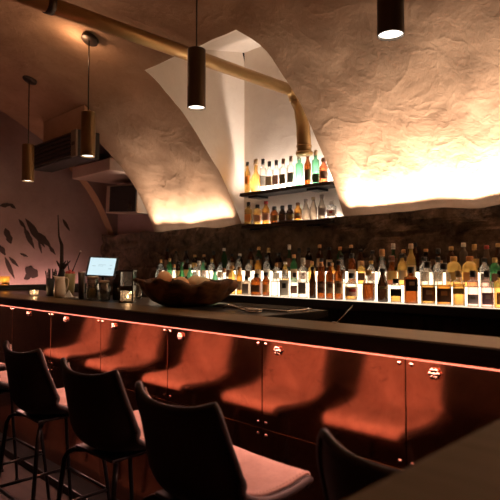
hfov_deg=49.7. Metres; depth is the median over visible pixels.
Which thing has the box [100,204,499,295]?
wall
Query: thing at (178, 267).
bottle
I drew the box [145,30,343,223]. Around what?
wall niche
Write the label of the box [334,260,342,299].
bottle
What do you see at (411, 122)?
ceiling
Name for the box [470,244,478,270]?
bottle
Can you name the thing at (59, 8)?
vent pipe
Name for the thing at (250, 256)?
bottle
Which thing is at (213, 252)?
bottle
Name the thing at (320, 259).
bottle
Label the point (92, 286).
shelf
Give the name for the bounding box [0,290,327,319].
countertop
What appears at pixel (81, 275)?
cup
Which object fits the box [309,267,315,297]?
bottle
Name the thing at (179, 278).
lemon
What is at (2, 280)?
tea light
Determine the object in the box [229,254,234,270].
bottle
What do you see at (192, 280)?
lemon
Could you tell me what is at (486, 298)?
bottle
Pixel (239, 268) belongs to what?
bottle
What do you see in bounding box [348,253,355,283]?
bottle
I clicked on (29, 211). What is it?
wall
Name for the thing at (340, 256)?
bottle
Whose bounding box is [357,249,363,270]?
bottle
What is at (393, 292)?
bottle
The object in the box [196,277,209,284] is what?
lemon
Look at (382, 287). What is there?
bottle
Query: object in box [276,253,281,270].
bottle
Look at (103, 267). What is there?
tablet
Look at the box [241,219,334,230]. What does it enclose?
wall shelf
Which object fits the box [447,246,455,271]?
bottle
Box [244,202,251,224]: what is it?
bottle
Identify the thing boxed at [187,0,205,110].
pendant lamp
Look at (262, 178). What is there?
bottle
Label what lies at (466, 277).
bottle
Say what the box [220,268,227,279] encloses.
bottle
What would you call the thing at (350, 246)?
bottle
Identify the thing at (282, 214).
bottle
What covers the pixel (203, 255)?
bottle
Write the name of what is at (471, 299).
bottle
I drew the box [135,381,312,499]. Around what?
bar stool
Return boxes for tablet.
[85,257,118,296]
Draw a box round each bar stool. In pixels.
[0,340,110,499]
[0,362,5,471]
[0,370,52,499]
[56,357,145,499]
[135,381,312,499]
[316,428,399,499]
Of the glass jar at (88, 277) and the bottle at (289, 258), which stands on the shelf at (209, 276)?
the bottle at (289, 258)
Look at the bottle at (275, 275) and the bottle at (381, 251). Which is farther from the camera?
the bottle at (275, 275)
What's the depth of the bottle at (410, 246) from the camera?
3.23 m
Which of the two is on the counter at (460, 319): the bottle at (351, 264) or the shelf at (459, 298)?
the shelf at (459, 298)
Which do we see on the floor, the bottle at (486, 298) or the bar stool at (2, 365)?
the bar stool at (2, 365)
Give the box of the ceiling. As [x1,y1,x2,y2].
[0,0,499,235]
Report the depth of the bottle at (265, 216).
4.37 m
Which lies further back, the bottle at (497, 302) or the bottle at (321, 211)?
the bottle at (321, 211)
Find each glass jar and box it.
[86,276,98,299]
[99,280,109,299]
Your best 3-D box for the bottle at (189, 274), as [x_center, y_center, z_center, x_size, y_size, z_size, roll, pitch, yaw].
[-0.503,0.235,4.521,0.049,0.230,0.049,-2,-3,45]
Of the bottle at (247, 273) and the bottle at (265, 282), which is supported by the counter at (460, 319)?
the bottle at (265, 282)
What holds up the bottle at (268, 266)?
on the shelf at (209, 276)
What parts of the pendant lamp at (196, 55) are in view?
lamp shade, rod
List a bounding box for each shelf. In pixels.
[0,283,105,293]
[162,270,488,286]
[232,281,499,306]
[239,181,334,199]
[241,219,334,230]
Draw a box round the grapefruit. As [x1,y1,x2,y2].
[157,271,171,281]
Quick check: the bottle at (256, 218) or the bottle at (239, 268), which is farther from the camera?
the bottle at (256, 218)
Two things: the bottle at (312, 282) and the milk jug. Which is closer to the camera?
the bottle at (312, 282)
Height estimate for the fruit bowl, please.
0.163 m
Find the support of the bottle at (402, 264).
on the shelf at (209, 276)
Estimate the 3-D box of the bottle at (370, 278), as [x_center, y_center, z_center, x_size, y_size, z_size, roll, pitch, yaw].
[0.770,0.143,3.434,0.051,0.150,0.051,-2,-3,45]
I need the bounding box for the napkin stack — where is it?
[63,290,77,298]
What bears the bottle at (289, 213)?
on the wall shelf at (310, 223)
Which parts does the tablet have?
stand arm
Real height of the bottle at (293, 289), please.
0.170 m
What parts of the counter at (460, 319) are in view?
door, door, light panel, door, door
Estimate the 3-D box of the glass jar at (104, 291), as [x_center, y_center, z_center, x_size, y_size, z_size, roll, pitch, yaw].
[-0.986,0.273,3.667,0.071,0.135,0.071,-2,-3,45]
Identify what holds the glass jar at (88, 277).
on the bar counter at (394, 398)
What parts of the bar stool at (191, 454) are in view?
leg, mounting plate, seat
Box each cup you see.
[45,269,56,295]
[65,250,81,295]
[78,272,85,298]
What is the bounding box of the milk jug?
[53,276,68,297]
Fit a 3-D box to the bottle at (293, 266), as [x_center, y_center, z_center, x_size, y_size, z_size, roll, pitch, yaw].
[0.316,0.132,3.889,0.053,0.200,0.053,-2,-3,45]
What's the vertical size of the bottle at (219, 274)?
0.150 m
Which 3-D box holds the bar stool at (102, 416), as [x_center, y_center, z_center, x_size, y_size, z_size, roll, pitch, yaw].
[-0.486,0.910,2.111,0.466,0.974,0.472,-2,-2,43]
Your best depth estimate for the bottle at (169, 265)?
4.92 m
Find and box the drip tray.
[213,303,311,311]
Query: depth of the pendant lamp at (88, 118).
3.78 m
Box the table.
[347,419,499,499]
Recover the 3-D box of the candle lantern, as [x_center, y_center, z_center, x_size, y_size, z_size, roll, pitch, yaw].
[-0.780,0.219,3.448,0.092,0.228,0.092,0,-2,0]
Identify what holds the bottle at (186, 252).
on the shelf at (209, 276)
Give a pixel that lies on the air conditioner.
(60, 149)
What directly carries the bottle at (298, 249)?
on the shelf at (209, 276)
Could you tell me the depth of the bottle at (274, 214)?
4.30 m
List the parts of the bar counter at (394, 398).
copper panel, copper panel, copper panel, copper panel, copper panel, copper panel, copper panel, copper panel, copper panel, copper panel, trim, copper panel, copper panel, copper panel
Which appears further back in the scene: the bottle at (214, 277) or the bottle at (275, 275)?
the bottle at (214, 277)
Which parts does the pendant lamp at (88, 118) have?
lamp shade, rod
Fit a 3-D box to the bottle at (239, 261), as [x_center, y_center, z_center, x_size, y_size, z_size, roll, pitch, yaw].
[-0.083,0.100,4.438,0.048,0.140,0.048,-2,-3,45]
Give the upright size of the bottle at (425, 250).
0.140 m
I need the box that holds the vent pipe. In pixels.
[10,0,312,155]
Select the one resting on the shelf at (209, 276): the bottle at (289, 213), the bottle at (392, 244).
the bottle at (392, 244)
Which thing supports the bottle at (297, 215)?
on the wall shelf at (310, 223)
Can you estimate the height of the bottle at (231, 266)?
0.220 m
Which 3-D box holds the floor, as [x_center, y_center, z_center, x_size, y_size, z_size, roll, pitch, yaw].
[-0.449,1.438,1.819,8.470,0.100,5.540,-2,-3,45]
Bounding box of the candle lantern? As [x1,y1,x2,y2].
[119,267,136,302]
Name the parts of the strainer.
handle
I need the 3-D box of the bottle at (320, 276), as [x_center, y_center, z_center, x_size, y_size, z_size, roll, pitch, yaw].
[0.468,0.200,3.551,0.055,0.240,0.055,-2,-3,45]
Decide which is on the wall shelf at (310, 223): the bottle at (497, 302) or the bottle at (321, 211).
the bottle at (321, 211)
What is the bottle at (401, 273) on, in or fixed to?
on the shelf at (459, 298)
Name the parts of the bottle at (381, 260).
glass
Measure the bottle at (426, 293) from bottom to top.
0.240 m
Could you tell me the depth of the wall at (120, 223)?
6.05 m
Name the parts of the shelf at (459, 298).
light panel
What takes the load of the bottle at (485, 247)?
on the shelf at (209, 276)
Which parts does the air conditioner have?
casing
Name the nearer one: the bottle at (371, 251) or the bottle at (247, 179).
the bottle at (371, 251)
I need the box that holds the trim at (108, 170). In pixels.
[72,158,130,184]
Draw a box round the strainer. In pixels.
[222,304,261,312]
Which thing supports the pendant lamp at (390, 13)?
hanging from the ceiling
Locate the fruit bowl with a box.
[133,277,238,305]
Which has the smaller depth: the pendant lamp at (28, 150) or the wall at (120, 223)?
the pendant lamp at (28, 150)
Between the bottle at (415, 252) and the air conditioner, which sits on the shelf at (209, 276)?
the bottle at (415, 252)
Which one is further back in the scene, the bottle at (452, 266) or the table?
the bottle at (452, 266)
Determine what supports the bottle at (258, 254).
on the shelf at (209, 276)
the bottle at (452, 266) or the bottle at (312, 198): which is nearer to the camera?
the bottle at (452, 266)
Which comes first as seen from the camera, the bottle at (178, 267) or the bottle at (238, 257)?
the bottle at (238, 257)
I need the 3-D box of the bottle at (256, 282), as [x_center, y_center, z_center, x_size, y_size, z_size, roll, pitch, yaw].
[0.048,0.253,3.969,0.074,0.160,0.075,-1,-2,20]
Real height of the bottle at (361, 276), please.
0.150 m
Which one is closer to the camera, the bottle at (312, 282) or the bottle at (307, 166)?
the bottle at (312, 282)
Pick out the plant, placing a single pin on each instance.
(61, 265)
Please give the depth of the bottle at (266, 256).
4.07 m
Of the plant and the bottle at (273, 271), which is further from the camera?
the plant
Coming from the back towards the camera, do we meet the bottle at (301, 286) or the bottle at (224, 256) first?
the bottle at (224, 256)
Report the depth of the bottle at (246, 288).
4.02 m
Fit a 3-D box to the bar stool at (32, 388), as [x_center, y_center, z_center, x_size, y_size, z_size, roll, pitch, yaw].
[-0.938,0.925,2.605,0.466,0.974,0.472,-2,-3,45]
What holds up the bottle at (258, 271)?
on the shelf at (459, 298)
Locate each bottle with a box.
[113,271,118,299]
[164,249,168,267]
[167,258,172,277]
[173,251,178,269]
[176,261,180,277]
[179,262,184,276]
[183,251,188,268]
[184,259,188,278]
[187,264,192,278]
[192,255,196,269]
[200,260,205,276]
[201,254,206,265]
[211,251,215,269]
[212,269,217,279]
[217,262,222,276]
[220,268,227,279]
[221,248,226,269]
[226,258,231,276]
[228,265,235,293]
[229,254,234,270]
[235,256,241,276]
[236,267,242,294]
[237,254,242,269]
[242,276,250,294]
[244,162,250,192]
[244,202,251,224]
[245,259,250,277]
[248,248,253,270]
[250,159,261,191]
[251,273,261,295]
[253,204,261,223]
[255,257,260,278]
[256,247,261,269]
[260,159,265,185]
[262,201,269,223]
[262,272,269,295]
[263,255,269,278]
[265,161,271,185]
[266,248,271,270]
[270,206,278,222]
[270,270,278,294]
[272,160,277,188]
[273,263,279,281]
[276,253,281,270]
[278,205,285,220]
[279,159,286,187]
[279,270,289,296]
[282,261,288,279]
[286,205,293,219]
[286,244,291,270]
[287,156,293,186]
[290,254,297,281]
[290,272,297,296]
[294,202,301,219]
[295,156,302,185]
[296,248,301,270]
[298,258,307,297]
[299,264,306,282]
[302,199,308,219]
[304,156,310,183]
[305,248,311,270]
[308,261,315,281]
[309,197,316,219]
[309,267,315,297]
[312,150,318,182]
[316,245,322,270]
[317,262,324,298]
[318,194,325,218]
[318,258,324,273]
[319,158,327,181]
[326,247,332,270]
[326,262,333,298]
[327,200,336,217]
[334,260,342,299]
[337,247,343,269]
[339,255,345,283]
[344,273,357,299]
[347,245,354,262]
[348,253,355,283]
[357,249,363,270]
[358,261,365,283]
[362,270,375,300]
[367,261,374,282]
[369,250,375,271]
[377,249,386,280]
[377,268,387,301]
[378,248,385,271]
[386,256,396,284]
[390,279,401,302]
[391,243,396,270]
[398,254,406,284]
[400,249,406,269]
[404,267,417,303]
[407,244,415,276]
[411,243,418,271]
[419,257,429,285]
[420,261,435,304]
[422,249,429,271]
[433,257,442,284]
[434,249,442,271]
[436,263,451,305]
[446,256,461,286]
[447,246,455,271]
[453,270,464,305]
[459,243,467,271]
[462,256,477,286]
[467,270,478,306]
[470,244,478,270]
[479,258,488,285]
[481,270,493,307]
[482,246,490,271]
[489,258,499,287]
[494,243,499,265]
[494,271,499,307]
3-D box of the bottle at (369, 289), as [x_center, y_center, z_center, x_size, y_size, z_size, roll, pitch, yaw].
[0.724,0.217,3.294,0.082,0.190,0.082,-2,-3,45]
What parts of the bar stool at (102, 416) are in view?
leg, mounting plate, leg, leg, seat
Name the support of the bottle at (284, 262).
on the shelf at (459, 298)
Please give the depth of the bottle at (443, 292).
2.92 m
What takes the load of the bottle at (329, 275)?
on the counter at (460, 319)
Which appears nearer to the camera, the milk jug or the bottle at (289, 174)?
the milk jug
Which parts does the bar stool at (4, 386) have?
mounting plate, leg, seat, leg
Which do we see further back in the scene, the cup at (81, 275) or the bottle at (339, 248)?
the cup at (81, 275)
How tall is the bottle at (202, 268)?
0.170 m
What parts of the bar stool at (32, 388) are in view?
leg, leg, mounting plate, seat, leg, leg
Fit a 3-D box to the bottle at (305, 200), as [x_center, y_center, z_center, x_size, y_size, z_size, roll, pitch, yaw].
[0.424,-0.301,4.099,0.058,0.170,0.058,-2,-3,45]
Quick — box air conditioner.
[34,105,99,171]
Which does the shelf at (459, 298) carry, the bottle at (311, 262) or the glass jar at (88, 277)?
the bottle at (311, 262)
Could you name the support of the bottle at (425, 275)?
on the shelf at (459, 298)
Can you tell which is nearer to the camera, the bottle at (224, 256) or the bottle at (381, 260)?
the bottle at (381, 260)
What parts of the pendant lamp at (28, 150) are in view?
lamp shade, rod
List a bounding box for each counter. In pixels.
[0,290,499,499]
[137,289,499,336]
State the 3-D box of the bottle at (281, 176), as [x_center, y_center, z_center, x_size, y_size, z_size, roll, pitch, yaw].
[0.263,-0.601,4.269,0.054,0.240,0.055,-1,-2,26]
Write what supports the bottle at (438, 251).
on the shelf at (209, 276)
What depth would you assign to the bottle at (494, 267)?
2.87 m
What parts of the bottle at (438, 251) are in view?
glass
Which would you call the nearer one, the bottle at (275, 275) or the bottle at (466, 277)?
the bottle at (466, 277)
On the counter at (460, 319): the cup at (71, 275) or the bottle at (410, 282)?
the bottle at (410, 282)
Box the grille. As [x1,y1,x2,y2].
[34,133,70,166]
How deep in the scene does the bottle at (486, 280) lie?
2.92 m
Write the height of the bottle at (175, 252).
0.180 m
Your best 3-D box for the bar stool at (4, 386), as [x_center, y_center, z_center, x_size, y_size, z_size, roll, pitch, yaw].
[-1.433,0.941,3.094,0.466,0.974,0.472,-2,-2,44]
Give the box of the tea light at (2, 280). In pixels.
[0,276,9,284]
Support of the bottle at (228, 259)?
on the shelf at (459, 298)
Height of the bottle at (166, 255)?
0.200 m
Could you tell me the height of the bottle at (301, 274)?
0.150 m
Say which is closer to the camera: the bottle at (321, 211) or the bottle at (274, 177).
the bottle at (321, 211)
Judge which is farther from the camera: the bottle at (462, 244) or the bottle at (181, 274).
the bottle at (181, 274)
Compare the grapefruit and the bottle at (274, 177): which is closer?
the grapefruit
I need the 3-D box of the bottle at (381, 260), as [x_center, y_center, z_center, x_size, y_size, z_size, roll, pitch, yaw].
[0.855,0.065,3.500,0.049,0.150,0.049,-2,-3,45]
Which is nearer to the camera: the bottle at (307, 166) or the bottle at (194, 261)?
the bottle at (307, 166)
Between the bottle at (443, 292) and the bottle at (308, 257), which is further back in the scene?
the bottle at (308, 257)
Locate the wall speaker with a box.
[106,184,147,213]
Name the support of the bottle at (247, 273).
on the shelf at (459, 298)
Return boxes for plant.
[56,215,69,276]
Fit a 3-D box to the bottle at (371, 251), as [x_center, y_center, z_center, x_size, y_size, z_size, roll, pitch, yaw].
[0.805,0.072,3.550,0.048,0.140,0.048,-2,-3,45]
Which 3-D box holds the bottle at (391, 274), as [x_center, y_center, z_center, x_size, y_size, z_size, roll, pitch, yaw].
[0.874,0.125,3.330,0.068,0.180,0.068,-2,-3,45]
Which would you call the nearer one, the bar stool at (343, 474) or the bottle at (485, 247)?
the bar stool at (343, 474)
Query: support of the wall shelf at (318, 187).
attached to the wall niche
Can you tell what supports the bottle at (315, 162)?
on the wall shelf at (318, 187)
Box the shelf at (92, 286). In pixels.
[0,283,105,293]
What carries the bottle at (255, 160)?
on the wall shelf at (318, 187)
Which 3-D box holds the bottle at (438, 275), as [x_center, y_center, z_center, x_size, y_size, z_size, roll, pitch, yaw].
[1.086,0.123,3.118,0.050,0.170,0.051,-1,-2,26]
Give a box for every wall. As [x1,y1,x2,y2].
[0,111,108,284]
[75,142,153,235]
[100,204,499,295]
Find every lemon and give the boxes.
[175,277,189,283]
[188,275,200,284]
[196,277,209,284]
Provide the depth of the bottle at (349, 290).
3.35 m
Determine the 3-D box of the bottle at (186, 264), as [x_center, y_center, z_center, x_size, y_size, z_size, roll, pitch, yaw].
[-0.555,0.170,4.759,0.052,0.180,0.053,0,-2,15]
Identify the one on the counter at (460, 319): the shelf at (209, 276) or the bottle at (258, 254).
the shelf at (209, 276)
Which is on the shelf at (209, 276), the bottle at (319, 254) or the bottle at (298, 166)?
the bottle at (319, 254)
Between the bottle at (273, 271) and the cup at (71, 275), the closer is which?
the bottle at (273, 271)
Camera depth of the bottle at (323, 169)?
3.96 m
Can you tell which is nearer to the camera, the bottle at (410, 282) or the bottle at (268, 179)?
the bottle at (410, 282)
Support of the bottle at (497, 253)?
on the shelf at (209, 276)
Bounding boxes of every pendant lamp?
[22,75,36,181]
[80,32,98,157]
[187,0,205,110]
[377,0,404,40]
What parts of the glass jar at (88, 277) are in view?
lid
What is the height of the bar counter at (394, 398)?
1.105 m
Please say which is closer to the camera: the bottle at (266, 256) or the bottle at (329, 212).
the bottle at (329, 212)
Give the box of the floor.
[0,455,68,499]
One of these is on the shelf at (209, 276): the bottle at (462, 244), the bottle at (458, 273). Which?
the bottle at (462, 244)
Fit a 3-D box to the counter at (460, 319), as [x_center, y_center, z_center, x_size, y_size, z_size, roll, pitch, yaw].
[0.665,0.878,3.468,4.600,1.122,0.368,-2,-3,45]
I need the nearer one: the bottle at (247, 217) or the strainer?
the strainer
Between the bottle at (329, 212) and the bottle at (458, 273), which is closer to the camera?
the bottle at (458, 273)
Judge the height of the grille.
0.198 m
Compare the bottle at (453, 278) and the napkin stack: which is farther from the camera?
the napkin stack

